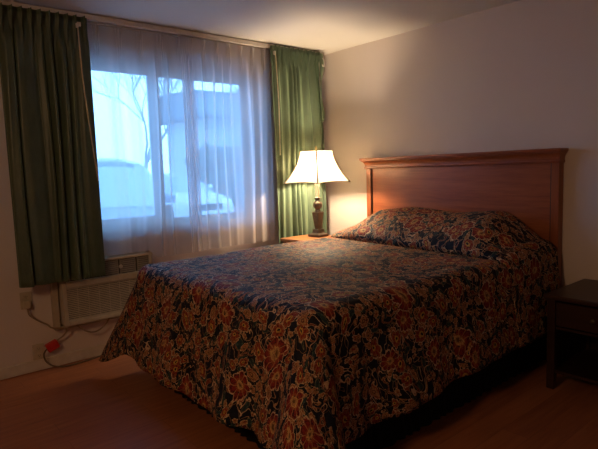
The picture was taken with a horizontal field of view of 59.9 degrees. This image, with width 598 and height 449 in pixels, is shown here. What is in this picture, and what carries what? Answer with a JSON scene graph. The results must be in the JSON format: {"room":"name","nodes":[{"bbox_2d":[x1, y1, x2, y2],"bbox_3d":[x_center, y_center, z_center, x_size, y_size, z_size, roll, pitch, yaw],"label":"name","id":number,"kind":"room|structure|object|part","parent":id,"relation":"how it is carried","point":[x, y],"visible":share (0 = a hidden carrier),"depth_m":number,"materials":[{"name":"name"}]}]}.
{"room":"hotel room","nodes":[
{"label":"hotel room","id":0,"kind":"room"},
{"bbox_2d":[0,23,320,367],"bbox_3d":[-1.798,-0.215,3.648,5.200,2.440,0.170,-7,8,-40],"label":"wall","id":1,"kind":"structure","parent":0,"point":[19,331],"depth_m":3.55,"materials":[{"name":"beige paint"}]},
{"bbox_2d":[19,291,32,309],"bbox_3d":[-1.858,0.518,3.534,0.074,0.116,0.011,-7,8,-40],"label":"wall outlet","id":2,"kind":"object","parent":1,"relation":"attached to","point":[24,296],"visible":0.61,"depth_m":3.53,"materials":[{"name":"beige plastic"}]},
{"bbox_2d":[32,343,44,360],"bbox_3d":[-1.808,0.886,3.605,0.074,0.116,0.011,-7,8,-40],"label":"wall outlet","id":3,"kind":"object","parent":1,"relation":"attached to","point":[38,349],"visible":0.94,"depth_m":3.60,"materials":[{"name":"beige plastic"}]},
{"bbox_2d":[0,343,105,379],"bbox_3d":[-1.701,0.964,3.700,5.200,0.078,0.014,-7,8,-40],"label":"baseboard","id":4,"kind":"structure","parent":1,"relation":"attached to","point":[32,366],"depth_m":3.65,"materials":[{"name":"beige wood"}]},
{"bbox_2d":[43,339,100,366],"bbox_3d":[-1.530,0.887,3.780,0.622,0.206,0.059,-7,8,-40],"label":"extension cord","id":5,"kind":"object","parent":1,"relation":"attached to","point":[52,345],"visible":0.81,"depth_m":3.61,"materials":[{"name":"red plastic"}]},
{"bbox_2d":[50,250,152,332],"bbox_3d":[-1.414,0.503,3.828,0.745,0.540,0.134,-7,8,-40],"label":"air conditioner","id":6,"kind":"object","parent":1,"relation":"attached to","point":[74,303],"visible":0.69,"depth_m":3.74,"materials":[{"name":"beige plastic"}]},
{"bbox_2d":[22,300,67,340],"bbox_3d":[-1.746,0.666,3.580,0.265,0.318,0.049,-5,7,-29],"label":"power cord","id":7,"kind":"object","parent":6,"relation":"attached to","point":[26,304],"visible":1,"depth_m":3.54,"materials":[{"name":"beige plastic"}]},
{"bbox_3d":[-1.491,0.738,3.769,0.258,0.091,0.034,-7,8,-42],"label":"drooping cord","id":8,"kind":"part","parent":6,"relation":"part of","materials":[{"name":"beige plastic"}]},
{"bbox_3d":[-1.378,0.526,3.792,0.660,0.310,0.030,-7,8,-40],"label":"panel","id":9,"kind":"part","parent":6,"relation":"part of","materials":[{"name":"beige plastic"}]},
{"bbox_2d":[67,278,136,320],"bbox_3d":[-1.380,0.531,3.794,0.600,0.230,0.019,-7,8,-40],"label":"grille","id":10,"kind":"object","parent":6,"relation":"attached to","point":[88,301],"depth_m":3.73,"materials":[{"name":"beige plastic"}]},
{"bbox_2d":[61,252,151,282],"bbox_3d":[-1.387,0.308,3.772,0.660,0.128,0.023,-7,8,-40],"label":"vent","id":11,"kind":"object","parent":6,"relation":"attached to","point":[124,265],"depth_m":3.83,"materials":[{"name":"beige plastic"}]},
{"bbox_2d":[105,259,118,274],"bbox_3d":[-1.377,0.315,3.783,0.118,0.106,0.014,-7,8,-40],"label":"air vent","id":12,"kind":"object","parent":6,"relation":"attached to","point":[111,265],"depth_m":3.79,"materials":[{"name":"plastic"}]},
{"bbox_2d":[119,257,135,272],"bbox_3d":[-1.277,0.303,3.867,0.118,0.106,0.014,-7,8,-40],"label":"air vent","id":13,"kind":"object","parent":6,"relation":"attached to","point":[126,264],"depth_m":3.87,"materials":[{"name":"plastic"}]},
{"bbox_2d":[136,255,151,270],"bbox_3d":[-1.177,0.292,3.951,0.118,0.106,0.014,-7,8,-40],"label":"air vent","id":14,"kind":"object","parent":6,"relation":"attached to","point":[141,260],"depth_m":3.94,"materials":[{"name":"plastic"}]},
{"bbox_2d":[6,0,519,54],"bbox_3d":[0.017,-1.319,1.326,5.500,0.120,5.920,-7,8,-40],"label":"ceiling","id":15,"kind":"structure","parent":0,"point":[324,26],"depth_m":3.75,"materials":[{"name":"white paint"}]},
{"bbox_2d":[0,0,322,53],"bbox_3d":[-0.866,-1.499,4.119,2.740,0.044,0.165,-7,8,-40],"label":"curtain rod","id":16,"kind":"object","parent":15,"relation":"attached to","point":[92,19],"visible":0.54,"depth_m":3.84,"materials":[{"name":"beige metal"}]},
{"bbox_2d":[0,2,105,287],"bbox_3d":[-1.610,-0.493,3.418,0.547,1.768,0.092,-7,8,-38],"label":"curtain","id":17,"kind":"object","parent":16,"relation":"hanging from","point":[46,81],"visible":1,"depth_m":3.41,"materials":[{"name":"green fabric"}]},
{"bbox_2d":[87,24,198,256],"bbox_3d":[-1.217,-0.577,3.872,0.960,1.695,0.062,-7,8,-40],"label":"sheer curtain","id":18,"kind":"object","parent":16,"relation":"hanging from","point":[136,76],"visible":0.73,"depth_m":3.89,"materials":[{"name":"white fabric"}]},
{"bbox_3d":[-0.864,-1.494,4.118,2.740,0.035,0.020,-7,8,-40],"label":"rail","id":19,"kind":"part","parent":16,"relation":"part of","materials":[{"name":"beige metal"}]},
{"bbox_2d":[179,36,275,252],"bbox_3d":[-0.571,-0.653,4.360,0.865,1.685,0.065,-7,8,-40],"label":"sheer curtain","id":20,"kind":"object","parent":16,"relation":"hanging from","point":[226,87],"visible":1,"depth_m":4.34,"materials":[{"name":"white fabric"}]},
{"bbox_2d":[270,45,326,243],"bbox_3d":[0.029,-0.712,4.787,0.630,1.755,0.118,-7,8,-40],"label":"curtain","id":21,"kind":"object","parent":16,"relation":"hanging from","point":[298,108],"visible":0.83,"depth_m":4.74,"materials":[{"name":"green fabric"}]},
{"bbox_2d":[0,352,597,448],"bbox_3d":[0.099,1.226,1.591,5.500,0.120,5.920,-7,8,-40],"label":"floor","id":22,"kind":"structure","parent":0,"point":[115,403],"depth_m":2.81,"materials":[{"name":"laminate"}]},
{"bbox_2d":[280,234,330,242],"bbox_3d":[0.105,0.477,4.643,0.428,0.736,0.328,-7,8,-40],"label":"nightstand","id":23,"kind":"object","parent":22,"relation":"on","point":[300,237],"visible":0.1,"depth_m":4.55,"materials":[{"name":"brown wood"}]},
{"bbox_2d":[284,146,349,237],"bbox_3d":[0.162,-0.292,4.594,0.420,0.800,0.420,-8,8,-44],"label":"table lamp","id":24,"kind":"object","parent":23,"relation":"on","point":[316,167],"visible":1,"depth_m":4.51,"materials":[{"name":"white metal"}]},
{"bbox_2d":[315,184,318,196],"bbox_3d":[0.161,-0.305,4.593,0.040,0.125,0.040,-7,8,-40],"label":"socket","id":25,"kind":"object","parent":24,"relation":"attached to","point":[316,185],"depth_m":4.58,"materials":[{"name":"gold metal"}]},
{"bbox_3d":[0.155,-0.508,4.572,0.410,0.278,0.410,-8,8,-44],"label":"lamp shade","id":26,"kind":"part","parent":24,"relation":"part of","materials":[{"name":"fabric"}]},
{"bbox_2d":[154,337,545,448],"bbox_3d":[0.342,0.617,3.431,2.103,0.693,1.646,-7,8,-40],"label":"bed","id":27,"kind":"object","parent":22,"relation":"on","point":[380,435],"visible":0.12,"depth_m":2.82,"materials":[{"name":"brown wood"}]},
{"bbox_2d":[99,207,560,448],"bbox_3d":[0.261,0.412,3.316,2.527,0.886,2.274,-7,8,-40],"label":"bedspread","id":28,"kind":"object","parent":27,"relation":"on","point":[315,343],"visible":0.98,"depth_m":2.62,"materials":[{"name":"multicoloured fabric"}]},
{"bbox_2d":[359,148,568,283],"bbox_3d":[1.179,0.155,4.111,0.124,1.417,1.761,-7,8,-40],"label":"headboard","id":29,"kind":"object","parent":22,"relation":"on","point":[527,185],"visible":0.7,"depth_m":3.84,"materials":[{"name":"brown wood"}]},
{"bbox_3d":[0.669,0.145,4.762,0.066,1.335,0.052,-7,8,-40],"label":"post","id":30,"kind":"part","parent":29,"relation":"part of","materials":[{"name":"brown wood"}]},
{"bbox_3d":[1.204,0.069,4.126,0.051,1.085,1.583,-7,8,-40],"label":"panel","id":31,"kind":"part","parent":29,"relation":"part of","materials":[{"name":"brown wood"}]},
{"bbox_3d":[1.157,-0.502,4.043,0.124,0.095,1.761,-7,8,-40],"label":"crown moulding","id":32,"kind":"part","parent":29,"relation":"part of","materials":[{"name":"brown wood"}]},
{"bbox_3d":[1.735,0.242,3.505,0.066,1.335,0.052,-7,8,-40],"label":"post","id":33,"kind":"part","parent":29,"relation":"part of","materials":[{"name":"brown wood"}]},
{"bbox_2d":[543,279,597,388],"bbox_3d":[1.825,0.676,3.028,0.590,0.565,0.545,-7,8,-40],"label":"nightstand","id":34,"kind":"object","parent":22,"relation":"on","point":[572,309],"visible":1,"depth_m":3.03,"materials":[{"name":"brown wood"}]},
{"bbox_3d":[1.487,0.699,3.049,0.045,0.537,0.045,-7,8,-40],"label":"leg","id":35,"kind":"part","parent":34,"relation":"part of","materials":[{"name":"brown wood"}]},
{"bbox_3d":[1.623,0.528,2.846,0.020,0.140,0.413,-7,8,-40],"label":"drawer","id":36,"kind":"part","parent":34,"relation":"part of","materials":[{"name":"brown wood"}]},
{"bbox_3d":[1.880,0.652,3.378,0.045,0.537,0.045,-7,8,-40],"label":"leg","id":37,"kind":"part","parent":34,"relation":"part of","materials":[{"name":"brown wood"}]},
{"bbox_2d":[320,0,597,341],"bbox_3d":[2.099,-0.291,3.170,0.150,2.440,5.920,-7,8,-40],"label":"wall","id":38,"kind":"structure","parent":0,"point":[522,74],"depth_m":3.83,"materials":[{"name":"beige paint"}]},
{"bbox_2d":[544,341,546,352],"bbox_3d":[2.085,0.892,3.227,0.014,0.078,5.586,-7,8,-40],"label":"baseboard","id":39,"kind":"structure","parent":38,"relation":"attached to","point":[545,342],"depth_m":3.64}
]}

